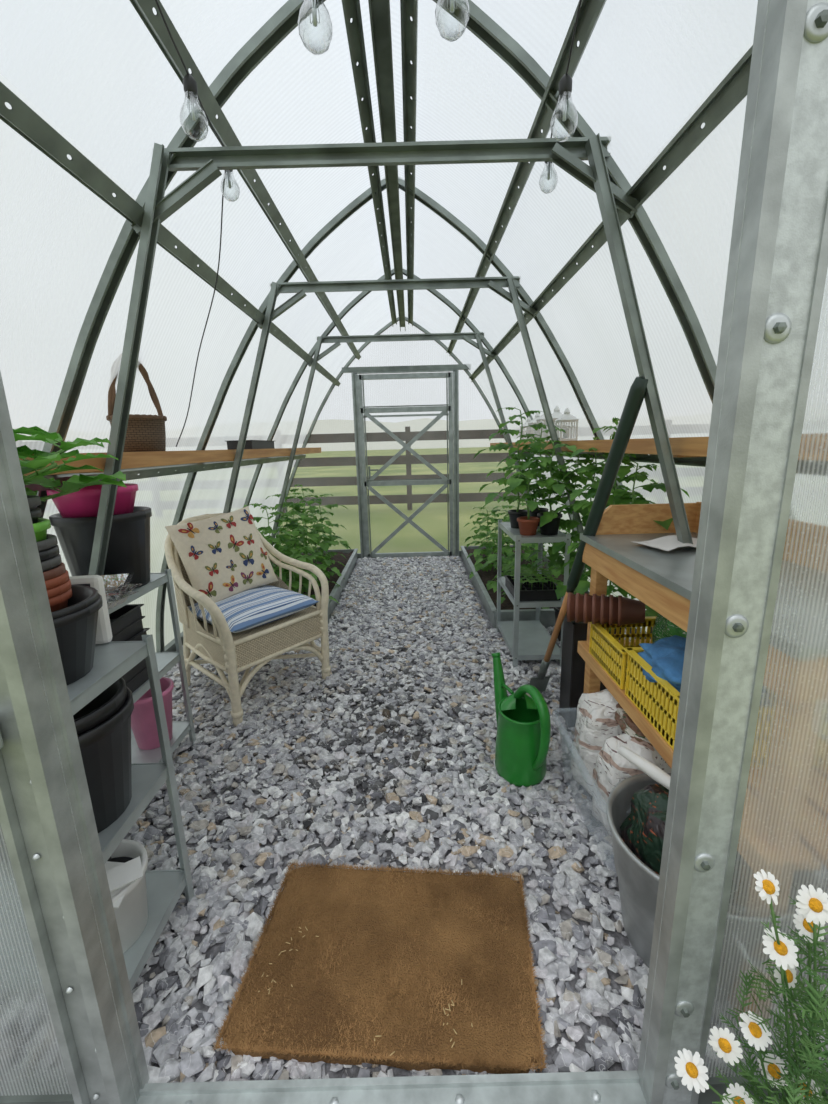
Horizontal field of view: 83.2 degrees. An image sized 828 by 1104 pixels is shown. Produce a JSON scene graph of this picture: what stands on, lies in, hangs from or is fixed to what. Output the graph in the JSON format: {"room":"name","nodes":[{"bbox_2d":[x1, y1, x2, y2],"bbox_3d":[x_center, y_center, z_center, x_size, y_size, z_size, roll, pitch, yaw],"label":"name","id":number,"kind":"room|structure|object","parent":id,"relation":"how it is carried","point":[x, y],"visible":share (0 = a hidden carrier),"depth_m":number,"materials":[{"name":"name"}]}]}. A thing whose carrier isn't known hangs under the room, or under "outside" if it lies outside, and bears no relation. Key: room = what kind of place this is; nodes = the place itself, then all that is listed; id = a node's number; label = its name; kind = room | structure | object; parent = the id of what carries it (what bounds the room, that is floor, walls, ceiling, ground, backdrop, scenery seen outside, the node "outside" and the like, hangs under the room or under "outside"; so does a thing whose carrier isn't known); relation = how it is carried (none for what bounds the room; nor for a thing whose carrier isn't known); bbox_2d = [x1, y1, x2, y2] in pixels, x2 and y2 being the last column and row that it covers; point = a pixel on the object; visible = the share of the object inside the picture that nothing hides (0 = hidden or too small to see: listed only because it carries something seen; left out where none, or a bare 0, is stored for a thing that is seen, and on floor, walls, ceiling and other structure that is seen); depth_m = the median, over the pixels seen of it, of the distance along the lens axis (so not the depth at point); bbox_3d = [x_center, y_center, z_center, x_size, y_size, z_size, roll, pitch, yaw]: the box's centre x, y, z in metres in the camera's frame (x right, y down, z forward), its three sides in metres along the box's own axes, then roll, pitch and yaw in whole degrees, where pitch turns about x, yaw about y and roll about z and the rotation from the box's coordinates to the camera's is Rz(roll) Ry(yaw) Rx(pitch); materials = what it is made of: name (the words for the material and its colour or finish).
{"room":"greenhouse","nodes":[
{"label":"greenhouse","id":0,"kind":"room"},
{"bbox_2d":[0,74,335,651],"bbox_3d":[-1.195,-0.373,2.906,0.820,1.950,4.555,-2,13,0],"label":"wall","id":1,"kind":"structure","parent":0,"point":[58,238],"depth_m":1.66,"materials":[{"name":"clear plastic"}]},
{"bbox_2d":[176,170,239,446],"label":"string lights","id":2,"kind":"object","parent":1,"relation":"hanging from","point":[226,172],"depth_m":1.59,"materials":[{"name":"plastic"}]},
{"bbox_2d":[0,0,757,376],"bbox_3d":[-0.103,-1.630,2.624,1.430,0.570,4.555,-2,13,0],"label":"ceiling","id":3,"kind":"structure","parent":0,"point":[94,68],"depth_m":1.49,"materials":[{"name":"clear plastic"}]},
{"bbox_2d":[155,0,223,146],"label":"string lights","id":4,"kind":"object","parent":3,"relation":"hanging from","point":[191,90],"depth_m":1.05,"materials":[{"name":"glass"}]},
{"bbox_2d":[298,0,331,54],"label":"string lights","id":5,"kind":"object","parent":3,"relation":"hanging from","point":[313,2],"depth_m":0.82,"materials":[{"name":"glass"}]},
{"bbox_2d":[435,0,468,41],"label":"string lights","id":6,"kind":"object","parent":3,"relation":"hanging from","point":[443,36],"depth_m":0.83,"materials":[{"name":"glass"}]},
{"bbox_2d":[539,161,557,193],"label":"string lights","id":7,"kind":"object","parent":3,"relation":"hanging from","point":[547,162],"depth_m":1.38,"materials":[{"name":"glass"}]},
{"bbox_2d":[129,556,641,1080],"bbox_3d":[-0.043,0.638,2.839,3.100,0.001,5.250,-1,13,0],"label":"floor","id":8,"kind":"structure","parent":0,"point":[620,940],"depth_m":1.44,"materials":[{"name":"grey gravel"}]},
{"bbox_2d":[275,549,357,622],"bbox_3d":[-1.035,0.275,4.211,0.828,0.136,2.134,-2,13,0],"label":"raised bed","id":9,"kind":"object","parent":8,"relation":"on","point":[349,560],"visible":0.13,"depth_m":4.43,"materials":[{"name":"metal"}]},
{"bbox_2d":[243,503,307,573],"bbox_3d":[-1.125,-0.023,3.759,0.585,0.760,0.559,-5,13,-15],"label":"plant","id":10,"kind":"object","parent":9,"relation":"on","point":[283,536],"visible":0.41,"depth_m":3.69,"materials":[{"name":"green plant"}]},
{"bbox_2d":[256,527,299,590],"bbox_3d":[-1.112,0.140,3.343,0.596,0.643,0.540,-2,13,0],"label":"plant","id":11,"kind":"object","parent":9,"relation":"on","point":[270,531],"visible":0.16,"depth_m":3.30,"materials":[{"name":"green plant"}]},
{"bbox_2d":[258,529,308,595],"bbox_3d":[-1.020,0.118,3.526,0.547,0.590,0.494,-2,13,0],"label":"plant","id":12,"kind":"object","parent":9,"relation":"on","point":[278,539],"visible":0.3,"depth_m":3.44,"materials":[{"name":"green plant"}]},
{"bbox_2d":[262,488,318,565],"bbox_3d":[-1.131,-0.179,4.293,0.542,0.810,0.590,-2,13,0],"label":"plant","id":13,"kind":"object","parent":9,"relation":"on","point":[291,490],"visible":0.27,"depth_m":4.18,"materials":[{"name":"green plant"}]},
{"bbox_2d":[269,502,316,589],"bbox_3d":[-1.014,-0.070,3.976,0.455,0.734,0.637,-2,13,0],"label":"plant","id":14,"kind":"object","parent":9,"relation":"on","point":[301,514],"visible":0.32,"depth_m":3.87,"materials":[{"name":"green plant"}]},
{"bbox_2d":[280,484,328,556],"bbox_3d":[-1.157,-0.298,4.832,0.575,0.805,0.549,-2,13,0],"label":"plant","id":15,"kind":"object","parent":9,"relation":"on","point":[310,490],"visible":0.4,"depth_m":4.75,"materials":[{"name":"green plant"}]},
{"bbox_2d":[273,545,337,602],"bbox_3d":[-0.835,0.223,3.296,0.556,0.492,0.562,-2,13,0],"label":"plant","id":16,"kind":"object","parent":9,"relation":"on","point":[295,584],"visible":0.35,"depth_m":3.33,"materials":[{"name":"green plant"}]},
{"bbox_2d":[274,519,340,594],"bbox_3d":[-0.880,0.049,3.685,0.526,0.625,0.509,7,15,33],"label":"plant","id":17,"kind":"object","parent":9,"relation":"on","point":[297,530],"visible":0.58,"depth_m":3.65,"materials":[{"name":"green plant"}]},
{"bbox_2d":[285,506,350,579],"bbox_3d":[-0.866,-0.073,4.085,0.483,0.685,0.470,3,14,20],"label":"plant","id":18,"kind":"object","parent":9,"relation":"on","point":[325,545],"visible":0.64,"depth_m":4.02,"materials":[{"name":"green plant"}]},
{"bbox_2d":[299,494,348,563],"bbox_3d":[-0.879,-0.186,4.506,0.650,0.735,0.481,10,17,40],"label":"plant","id":19,"kind":"object","parent":9,"relation":"on","point":[331,537],"visible":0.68,"depth_m":4.44,"materials":[{"name":"green plant"}]},
{"bbox_2d":[137,1070,646,1103],"bbox_3d":[-0.047,1.058,0.893,0.980,0.041,0.060,-2,13,0],"label":"threshold","id":20,"kind":"object","parent":8,"relation":"on","point":[600,1087],"visible":1,"depth_m":0.91,"materials":[{"name":"grey metal"}]},
{"bbox_2d":[460,545,589,628],"bbox_3d":[0.935,0.224,4.211,0.814,0.136,2.134,-2,13,0],"label":"raised bed","id":21,"kind":"object","parent":8,"relation":"on","point":[488,598],"visible":0.23,"depth_m":3.58,"materials":[{"name":"metal"}]},
{"bbox_2d":[464,507,514,560],"bbox_3d":[0.742,-0.169,4.676,0.489,0.562,0.597,-2,13,0],"label":"plant","id":22,"kind":"object","parent":21,"relation":"on","point":[477,557],"visible":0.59,"depth_m":4.62,"materials":[{"name":"green plant"}]},
{"bbox_2d":[465,513,523,579],"bbox_3d":[0.750,-0.068,4.232,0.558,0.570,0.510,-2,13,0],"label":"plant","id":23,"kind":"object","parent":21,"relation":"on","point":[478,551],"visible":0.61,"depth_m":4.20,"materials":[{"name":"green plant"}]},
{"bbox_2d":[474,517,543,590],"bbox_3d":[0.794,-0.008,3.853,0.563,0.578,0.590,8,16,35],"label":"plant","id":24,"kind":"object","parent":21,"relation":"on","point":[491,557],"visible":0.34,"depth_m":3.80,"materials":[{"name":"green plant"}]},
{"bbox_2d":[492,502,533,566],"bbox_3d":[1.048,-0.196,4.579,0.571,0.640,0.535,-2,13,0],"label":"plant","id":25,"kind":"object","parent":21,"relation":"on","point":[522,503],"visible":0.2,"depth_m":4.52,"materials":[{"name":"green plant"}]},
{"bbox_2d":[482,539,548,608],"bbox_3d":[0.759,0.169,3.387,0.536,0.503,0.520,-5,13,-16],"label":"plant","id":26,"kind":"object","parent":21,"relation":"on","point":[509,553],"visible":0.35,"depth_m":3.34,"materials":[{"name":"green plant"}]},
{"bbox_2d":[505,496,548,569],"bbox_3d":[1.040,-0.131,4.033,0.473,0.722,0.459,-2,13,0],"label":"plant","id":27,"kind":"object","parent":21,"relation":"on","point":[539,504],"visible":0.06,"depth_m":3.98,"materials":[{"name":"green plant"}]},
{"bbox_2d":[511,527,587,591],"bbox_3d":[1.053,0.045,3.507,0.496,0.654,0.565,10,18,42],"label":"plant","id":28,"kind":"object","parent":21,"relation":"on","point":[553,571],"visible":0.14,"depth_m":3.44,"materials":[{"name":"green plant"}]},
{"bbox_2d":[674,869,827,1103],"bbox_3d":[0.635,0.760,0.681,0.490,0.684,0.220,-2,13,0],"label":"daisies","id":29,"kind":"object","parent":8,"relation":"on","point":[801,1087],"visible":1,"depth_m":0.67,"materials":[{"name":"green plant"}]},
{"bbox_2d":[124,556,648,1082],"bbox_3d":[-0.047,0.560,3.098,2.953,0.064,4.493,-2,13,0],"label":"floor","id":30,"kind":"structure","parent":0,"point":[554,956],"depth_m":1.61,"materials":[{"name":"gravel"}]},
{"bbox_2d":[67,635,194,990],"bbox_3d":[-0.936,0.645,1.064,0.615,0.815,0.345,-2,13,0],"label":"rack","id":31,"kind":"object","parent":30,"relation":"on","point":[112,660],"visible":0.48,"depth_m":1.13,"materials":[{"name":"metal"}]},
{"bbox_2d":[27,495,102,684],"bbox_3d":[-0.783,0.081,0.927,0.262,0.369,0.262,-2,13,0],"label":"pots","id":32,"kind":"object","parent":31,"relation":"on","point":[74,608],"visible":0.34,"depth_m":0.94,"materials":[{"name":"black plastic"}]},
{"bbox_2d":[13,426,126,501],"bbox_3d":[-0.857,-0.025,1.007,0.424,0.543,0.574,3,14,20],"label":"plant","id":33,"kind":"object","parent":31,"relation":"on","point":[42,459],"visible":0.78,"depth_m":1.03,"materials":[{"name":"green plant"}]},
{"bbox_2d":[69,575,111,643],"bbox_3d":[-0.812,0.142,1.109,0.150,0.170,0.036,-3,13,-8],"label":"packet","id":34,"kind":"object","parent":31,"relation":"on","point":[104,632],"visible":0.29,"depth_m":1.11,"materials":[{"name":"paper"}]},
{"bbox_2d":[73,677,133,832],"bbox_3d":[-0.763,0.453,1.022,0.282,0.280,0.282,-2,13,0],"label":"plant pot","id":35,"kind":"object","parent":31,"relation":"on","point":[103,726],"visible":0.37,"depth_m":0.99,"materials":[{"name":"plastic"}]},
{"bbox_2d":[105,839,147,952],"bbox_3d":[-0.738,0.821,1.106,0.202,0.204,0.204,-7,14,-24],"label":"tub","id":36,"kind":"object","parent":31,"relation":"on","point":[126,868],"visible":0.31,"depth_m":1.08,"materials":[{"name":"plastic"}]},
{"bbox_2d":[108,569,195,762],"bbox_3d":[-1.091,0.532,1.622,0.270,0.795,0.665,-2,13,0],"label":"rack","id":37,"kind":"object","parent":30,"relation":"on","point":[166,661],"visible":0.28,"depth_m":1.86,"materials":[{"name":"metal"}]},
{"bbox_2d":[49,506,151,588],"bbox_3d":[-1.096,-0.011,1.673,0.302,0.270,0.302,-2,13,0],"label":"plant pot","id":38,"kind":"object","parent":37,"relation":"on","point":[128,551],"visible":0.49,"depth_m":1.58,"materials":[{"name":"plastic"}]},
{"bbox_2d":[46,483,138,517],"bbox_3d":[-1.100,-0.177,1.615,0.262,0.100,0.262,-2,13,0],"label":"bowl","id":39,"kind":"object","parent":38,"relation":"in","point":[84,502],"visible":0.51,"depth_m":1.52,"materials":[{"name":"plastic"}]},
{"bbox_2d":[101,573,141,608],"bbox_3d":[-0.973,0.138,1.420,0.273,0.082,0.335,-2,13,0],"label":"trays","id":40,"kind":"object","parent":37,"relation":"on","point":[118,589],"visible":0.32,"depth_m":1.49,"materials":[{"name":"plastic"}]},
{"bbox_2d":[109,604,149,692],"bbox_3d":[-1.088,0.366,1.534,0.257,0.277,0.367,-2,13,0],"label":"trays","id":41,"kind":"object","parent":37,"relation":"on","point":[126,622],"visible":0.12,"depth_m":1.63,"materials":[{"name":"plastic"}]},
{"bbox_2d":[131,677,173,749],"bbox_3d":[-1.044,0.645,1.850,0.188,0.230,0.188,-2,13,0],"label":"bucket","id":42,"kind":"object","parent":37,"relation":"on","point":[143,721],"visible":0.59,"depth_m":1.80,"materials":[{"name":"plastic"}]},
{"bbox_2d":[164,513,330,726],"bbox_3d":[-0.875,0.274,2.426,0.633,0.910,0.647,9,16,38],"label":"wicker armchair","id":43,"kind":"object","parent":30,"relation":"on","point":[231,653],"visible":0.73,"depth_m":2.28,"materials":[{"name":"wicker"}]},
{"bbox_2d":[188,585,318,632],"bbox_3d":[-0.836,0.277,2.394,0.480,0.125,0.500,9,16,38],"label":"seat cushion","id":44,"kind":"object","parent":43,"relation":"on","point":[251,608],"visible":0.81,"depth_m":2.28,"materials":[{"name":"blue fabric"}]},
{"bbox_2d":[165,506,277,609],"bbox_3d":[-0.981,0.020,2.435,0.214,0.465,0.508,8,16,36],"label":"pillow","id":45,"kind":"object","parent":44,"relation":"on","point":[223,556],"visible":0.96,"depth_m":2.36,"materials":[{"name":"beige fabric"}]},
{"bbox_2d":[213,861,547,1073],"bbox_3d":[-0.054,0.992,1.161,0.712,0.036,0.463,0,13,5],"label":"coir doormat","id":46,"kind":"object","parent":30,"relation":"on","point":[409,970],"visible":1,"depth_m":1.10,"materials":[{"name":"fabric"}]},
{"bbox_2d":[491,652,550,787],"bbox_3d":[0.407,0.642,1.794,0.194,0.404,0.379,-2,13,0],"label":"watering can","id":47,"kind":"object","parent":30,"relation":"on","point":[523,721],"visible":0.99,"depth_m":1.71,"materials":[{"name":"green plastic"}]},
{"bbox_2d":[496,520,570,667],"bbox_3d":[0.689,0.228,2.789,0.285,0.775,0.535,-2,13,0],"label":"rack","id":48,"kind":"object","parent":30,"relation":"on","point":[527,639],"visible":0.73,"depth_m":2.66,"materials":[{"name":"metal"}]},
{"bbox_2d":[474,407,560,528],"bbox_3d":[0.599,-0.472,2.653,0.431,0.686,0.433,-3,13,-9],"label":"plant","id":49,"kind":"object","parent":48,"relation":"on","point":[514,514],"visible":0.81,"depth_m":2.65,"materials":[{"name":"green plant"}]},
{"bbox_2d":[481,457,579,535],"bbox_3d":[0.605,-0.296,2.487,0.488,0.415,0.450,-2,13,0],"label":"plant","id":50,"kind":"object","parent":48,"relation":"on","point":[528,525],"visible":0.9,"depth_m":2.46,"materials":[{"name":"green plant"}]},
{"bbox_2d":[504,568,560,600],"bbox_3d":[0.680,0.183,2.693,0.260,0.105,0.320,-2,13,0],"label":"seedling tray","id":51,"kind":"object","parent":48,"relation":"on","point":[535,587],"visible":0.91,"depth_m":2.62,"materials":[{"name":"black plastic"}]},
{"bbox_2d":[496,427,577,525],"bbox_3d":[0.730,-0.451,2.757,0.450,0.591,0.400,3,14,19],"label":"plant","id":52,"kind":"object","parent":48,"relation":"on","point":[538,509],"visible":0.33,"depth_m":2.74,"materials":[{"name":"green plant"}]},
{"bbox_2d":[506,437,594,534],"bbox_3d":[0.736,-0.353,2.496,0.379,0.516,0.471,8,16,36],"label":"plant","id":53,"kind":"object","parent":48,"relation":"on","point":[551,528],"visible":0.81,"depth_m":2.46,"materials":[{"name":"green plant"}]},
{"bbox_2d":[529,451,599,640],"bbox_3d":[1.000,-0.025,2.860,0.544,1.196,0.521,5,14,27],"label":"plant","id":54,"kind":"object","parent":30,"relation":"on","point":[555,557],"visible":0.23,"depth_m":2.76,"materials":[{"name":"green plant"}]},
{"bbox_2d":[525,437,622,598],"bbox_3d":[0.939,0.007,2.582,0.601,1.260,0.601,-2,13,0],"label":"plant","id":55,"kind":"object","parent":30,"relation":"on","point":[547,517],"visible":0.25,"depth_m":2.47,"materials":[{"name":"green plant"}]},
{"bbox_2d":[529,376,647,691],"bbox_3d":[0.653,0.097,1.880,0.100,1.436,0.676,-4,13,-10],"label":"long-handled spade","id":56,"kind":"object","parent":30,"relation":"on","point":[638,389],"visible":0.84,"depth_m":1.64,"materials":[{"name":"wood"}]},
{"bbox_2d":[559,612,620,729],"bbox_3d":[0.774,0.521,2.058,0.220,0.502,0.150,-2,13,0],"label":"planter box","id":57,"kind":"object","parent":30,"relation":"on","point":[572,663],"visible":0.31,"depth_m":2.01,"materials":[{"name":"plastic"}]},
{"bbox_2d":[553,417,655,600],"bbox_3d":[0.942,0.041,2.257,0.482,1.340,0.618,-2,13,0],"label":"plant","id":58,"kind":"object","parent":30,"relation":"on","point":[583,586],"visible":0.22,"depth_m":2.15,"materials":[{"name":"green plant"}]},
{"bbox_2d":[562,459,689,631],"bbox_3d":[0.934,0.172,2.088,0.470,1.162,0.574,-2,13,0],"label":"plant","id":59,"kind":"object","parent":30,"relation":"on","point":[642,476],"visible":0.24,"depth_m":1.96,"materials":[{"name":"green plant"}]},
{"bbox_2d":[607,773,670,967],"bbox_3d":[0.677,0.821,1.146,0.396,0.330,0.396,10,17,41],"label":"bucket","id":60,"kind":"object","parent":30,"relation":"on","point":[638,883],"visible":0.2,"depth_m":1.11,"materials":[{"name":"grey metal"}]},
{"bbox_2d":[620,784,668,874],"bbox_3d":[0.655,0.743,1.146,0.251,0.277,0.241,-2,13,0],"label":"bag","id":61,"kind":"object","parent":60,"relation":"in","point":[642,831],"visible":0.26,"depth_m":1.14,"materials":[{"name":"green plastic"}]},
{"bbox_2d":[618,745,670,789],"bbox_3d":[0.626,0.568,1.176,0.034,0.067,0.226,-11,16,-37],"label":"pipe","id":62,"kind":"object","parent":61,"relation":"on","point":[653,771],"visible":0.6,"depth_m":1.19,"materials":[{"name":"white plastic"}]},
{"bbox_2d":[577,502,701,768],"bbox_3d":[0.875,0.417,1.379,0.448,1.003,1.031,-2,13,0],"label":"bench","id":63,"kind":"object","parent":30,"relation":"on","point":[662,580],"visible":0.3,"depth_m":1.51,"materials":[{"name":"brown wood"}]},
{"bbox_2d":[589,616,656,689],"bbox_3d":[0.834,0.342,1.622,0.358,0.134,0.298,-2,13,0],"label":"crate","id":64,"kind":"object","parent":63,"relation":"on","point":[606,649],"visible":0.31,"depth_m":1.67,"materials":[{"name":"plastic"}]},
{"bbox_2d":[567,592,644,625],"bbox_3d":[0.681,0.207,1.662,0.256,0.115,0.109,4,14,23],"label":"flower pots","id":65,"kind":"object","parent":64,"relation":"on","point":[602,609],"visible":0.99,"depth_m":1.63,"materials":[{"name":"plastic"}]},
{"bbox_2d":[652,614,686,642],"bbox_3d":[0.910,0.297,1.573,0.166,0.205,0.165,-2,13,0],"label":"bag","id":66,"kind":"object","parent":64,"relation":"in","point":[663,628],"visible":0.14,"depth_m":1.56,"materials":[{"name":"green plastic"}]},
{"bbox_2d":[625,647,679,750],"bbox_3d":[0.836,0.402,1.318,0.358,0.154,0.308,-2,13,0],"label":"crate","id":67,"kind":"object","parent":63,"relation":"on","point":[652,703],"visible":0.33,"depth_m":1.31,"materials":[{"name":"plastic"}]},
{"bbox_2d":[637,635,685,691],"bbox_3d":[0.767,0.329,1.316,0.240,0.110,0.299,-2,13,0],"label":"cloth","id":68,"kind":"object","parent":67,"relation":"in","point":[665,656],"visible":0.44,"depth_m":1.30,"materials":[{"name":"blue fabric"}]},
{"bbox_2d":[631,535,696,550],"bbox_3d":[0.870,-0.030,1.537,0.240,0.021,0.160,-5,13,-17],"label":"paper sheet","id":69,"kind":"object","parent":63,"relation":"on","point":[667,543],"visible":0.67,"depth_m":1.54,"materials":[{"name":"white paper"}]},
{"bbox_3d":[0.725,0.767,1.544,0.414,0.250,0.514,-1,13,0],"label":"clear storage bin","id":70,"kind":"object","parent":30,"relation":"on","visible":0},
{"bbox_2d":[571,689,623,795],"bbox_3d":[0.691,0.659,1.644,0.263,0.363,0.180,-2,13,0],"label":"bag","id":71,"kind":"object","parent":70,"relation":"in","point":[596,722],"visible":0.44,"depth_m":1.59,"materials":[{"name":"white plastic"}]},
{"bbox_2d":[592,733,670,835],"bbox_3d":[0.708,0.720,1.470,0.270,0.346,0.170,-2,13,0],"label":"bag","id":72,"kind":"object","parent":70,"relation":"in","point":[611,768],"visible":0.37,"depth_m":1.42,"materials":[{"name":"white plastic"}]},
{"bbox_2d":[614,703,652,745],"bbox_3d":[0.758,0.544,1.523,0.195,0.074,0.285,-2,13,0],"label":"bag","id":73,"kind":"object","parent":72,"relation":"on","point":[625,722],"visible":0.25,"depth_m":1.46,"materials":[{"name":"white plastic"}]},
{"bbox_2d":[0,0,827,1102],"bbox_3d":[-0.064,-0.151,0.622,3.000,2.520,0.001,-1,13,0],"label":"wall","id":74,"kind":"structure","parent":0,"point":[784,828],"depth_m":0.76,"materials":[{"name":"clear plastic"}]},
{"bbox_2d":[0,371,148,1103],"bbox_3d":[-1.014,0.129,0.673,0.925,2.000,0.084,-2,13,0],"label":"door frame","id":75,"kind":"structure","parent":74,"relation":"attached to","point":[37,822],"depth_m":0.74,"materials":[{"name":"metal"}]},
{"bbox_2d":[637,0,827,1103],"bbox_3d":[0.463,0.090,0.675,0.098,2.000,0.050,-2,13,0],"label":"door frame","id":76,"kind":"structure","parent":74,"relation":"attached to","point":[783,263],"depth_m":0.63,"materials":[{"name":"metal"}]},
{"bbox_2d":[0,0,827,1103],"bbox_3d":[-0.077,-0.669,2.847,3.056,2.552,4.590,-2,13,0],"label":"frame","id":77,"kind":"object","parent":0,"point":[619,202],"visible":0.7,"depth_m":1.42,"materials":[{"name":"metal"}]},
{"bbox_2d":[19,447,320,475],"bbox_3d":[-1.081,-0.594,2.843,0.200,0.062,4.420,-2,13,0],"label":"wooden wall shelf","id":78,"kind":"object","parent":77,"relation":"attached to","point":[150,458],"visible":0.7,"depth_m":1.87,"materials":[{"name":"brown wood"}]},
{"bbox_2d":[106,364,166,451],"bbox_3d":[-1.060,-0.566,1.772,0.196,0.364,0.214,-2,13,0],"label":"wicker basket","id":79,"kind":"object","parent":78,"relation":"on","point":[145,433],"visible":0.61,"depth_m":1.73,"materials":[{"name":"brown wicker"}]},
{"bbox_2d":[227,440,274,449],"bbox_3d":[-1.079,-0.714,3.113,0.170,0.057,0.500,-2,13,0],"label":"tray","id":80,"kind":"object","parent":78,"relation":"on","point":[250,444],"visible":0.71,"depth_m":2.91,"materials":[{"name":"plastic"}]},
{"bbox_2d":[357,372,453,557],"bbox_3d":[-0.070,-0.898,5.058,0.995,1.965,0.077,-2,13,0],"label":"door","id":81,"kind":"structure","parent":77,"relation":"attached to","point":[447,409],"depth_m":5.04,"materials":[{"name":"metal"}]},
{"bbox_2d":[447,0,456,12],"label":"string lights","id":82,"kind":"object","parent":77,"relation":"hanging from","point":[452,2],"depth_m":0.82,"materials":[{"name":"metal"}]},
{"bbox_2d":[550,0,581,141],"label":"string lights","id":83,"kind":"object","parent":77,"relation":"hanging from","point":[565,84],"depth_m":1.05,"materials":[{"name":"glass"}]},
{"bbox_2d":[490,437,708,456],"bbox_3d":[0.928,-0.646,2.843,0.200,0.062,4.420,-2,13,0],"label":"wooden wall shelf","id":84,"kind":"object","parent":77,"relation":"attached to","point":[680,446],"visible":0.38,"depth_m":1.68,"materials":[{"name":"brown wood"}]},
{"bbox_2d":[520,417,534,438],"bbox_3d":[0.900,-0.963,3.663,0.121,0.194,0.121,-2,13,0],"label":"lantern","id":85,"kind":"object","parent":84,"relation":"on","point":[528,420],"visible":0.31,"depth_m":3.63,"materials":[{"name":"metal"}]},
{"bbox_2d":[527,412,545,441],"bbox_3d":[0.901,-0.914,3.407,0.121,0.212,0.121,-2,13,0],"label":"lantern","id":86,"kind":"object","parent":84,"relation":"on","point":[534,421],"visible":0.38,"depth_m":3.38,"materials":[{"name":"metal"}]},
{"bbox_2d":[536,414,553,437],"bbox_3d":[0.903,-0.869,3.171,0.121,0.230,0.121,-2,13,0],"label":"lantern","id":87,"kind":"object","parent":84,"relation":"on","point":[541,418],"visible":0.16,"depth_m":3.17,"materials":[{"name":"metal"}]},
{"bbox_2d":[545,406,567,440],"bbox_3d":[0.904,-0.815,2.958,0.121,0.221,0.121,-2,13,0],"label":"lantern","id":88,"kind":"object","parent":84,"relation":"on","point":[557,413],"visible":0.21,"depth_m":2.92,"materials":[{"name":"metal"}]},
{"bbox_2d":[555,408,579,440],"bbox_3d":[0.905,-0.757,2.766,0.116,0.194,0.116,-2,13,0],"label":"lantern","id":89,"kind":"object","parent":84,"relation":"on","point":[567,417],"visible":0.86,"depth_m":2.73,"materials":[{"name":"metal"}]},
{"bbox_2d":[472,38,753,631],"bbox_3d":[1.054,-0.432,2.906,0.820,1.950,4.555,-2,13,0],"label":"wall","id":90,"kind":"structure","parent":0,"point":[691,212],"depth_m":1.74,"materials":[{"name":"plastic"}]},
{"label":"outside","id":91,"kind":"structure","parent":0,"visible":0},
{"bbox_2d":[301,418,505,450],"bbox_3d":[-0.320,-9.924,19.064,312.000,15.345,311.810,-1,13,0],"label":"hills","id":92,"kind":"structure","parent":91,"point":[333,426],"depth_m":166.98,"materials":[{"name":"white"}]},
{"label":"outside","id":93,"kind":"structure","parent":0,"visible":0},
{"bbox_2d":[279,447,526,552],"bbox_3d":[-0.407,-13.257,63.645,320.000,0.001,250.000,-1,13,0],"label":"lawn","id":94,"kind":"structure","parent":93,"point":[433,519],"depth_m":9.58,"materials":[{"name":"green plant"}]},
{"bbox_2d":[283,427,531,512],"bbox_3d":[-0.102,-1.623,9.110,26.000,1.600,0.115,-2,13,0],"label":"fence","id":95,"kind":"object","parent":94,"relation":"on","point":[408,459],"visible":0.25,"depth_m":9.03,"materials":[{"name":"brown wood"}]}
]}

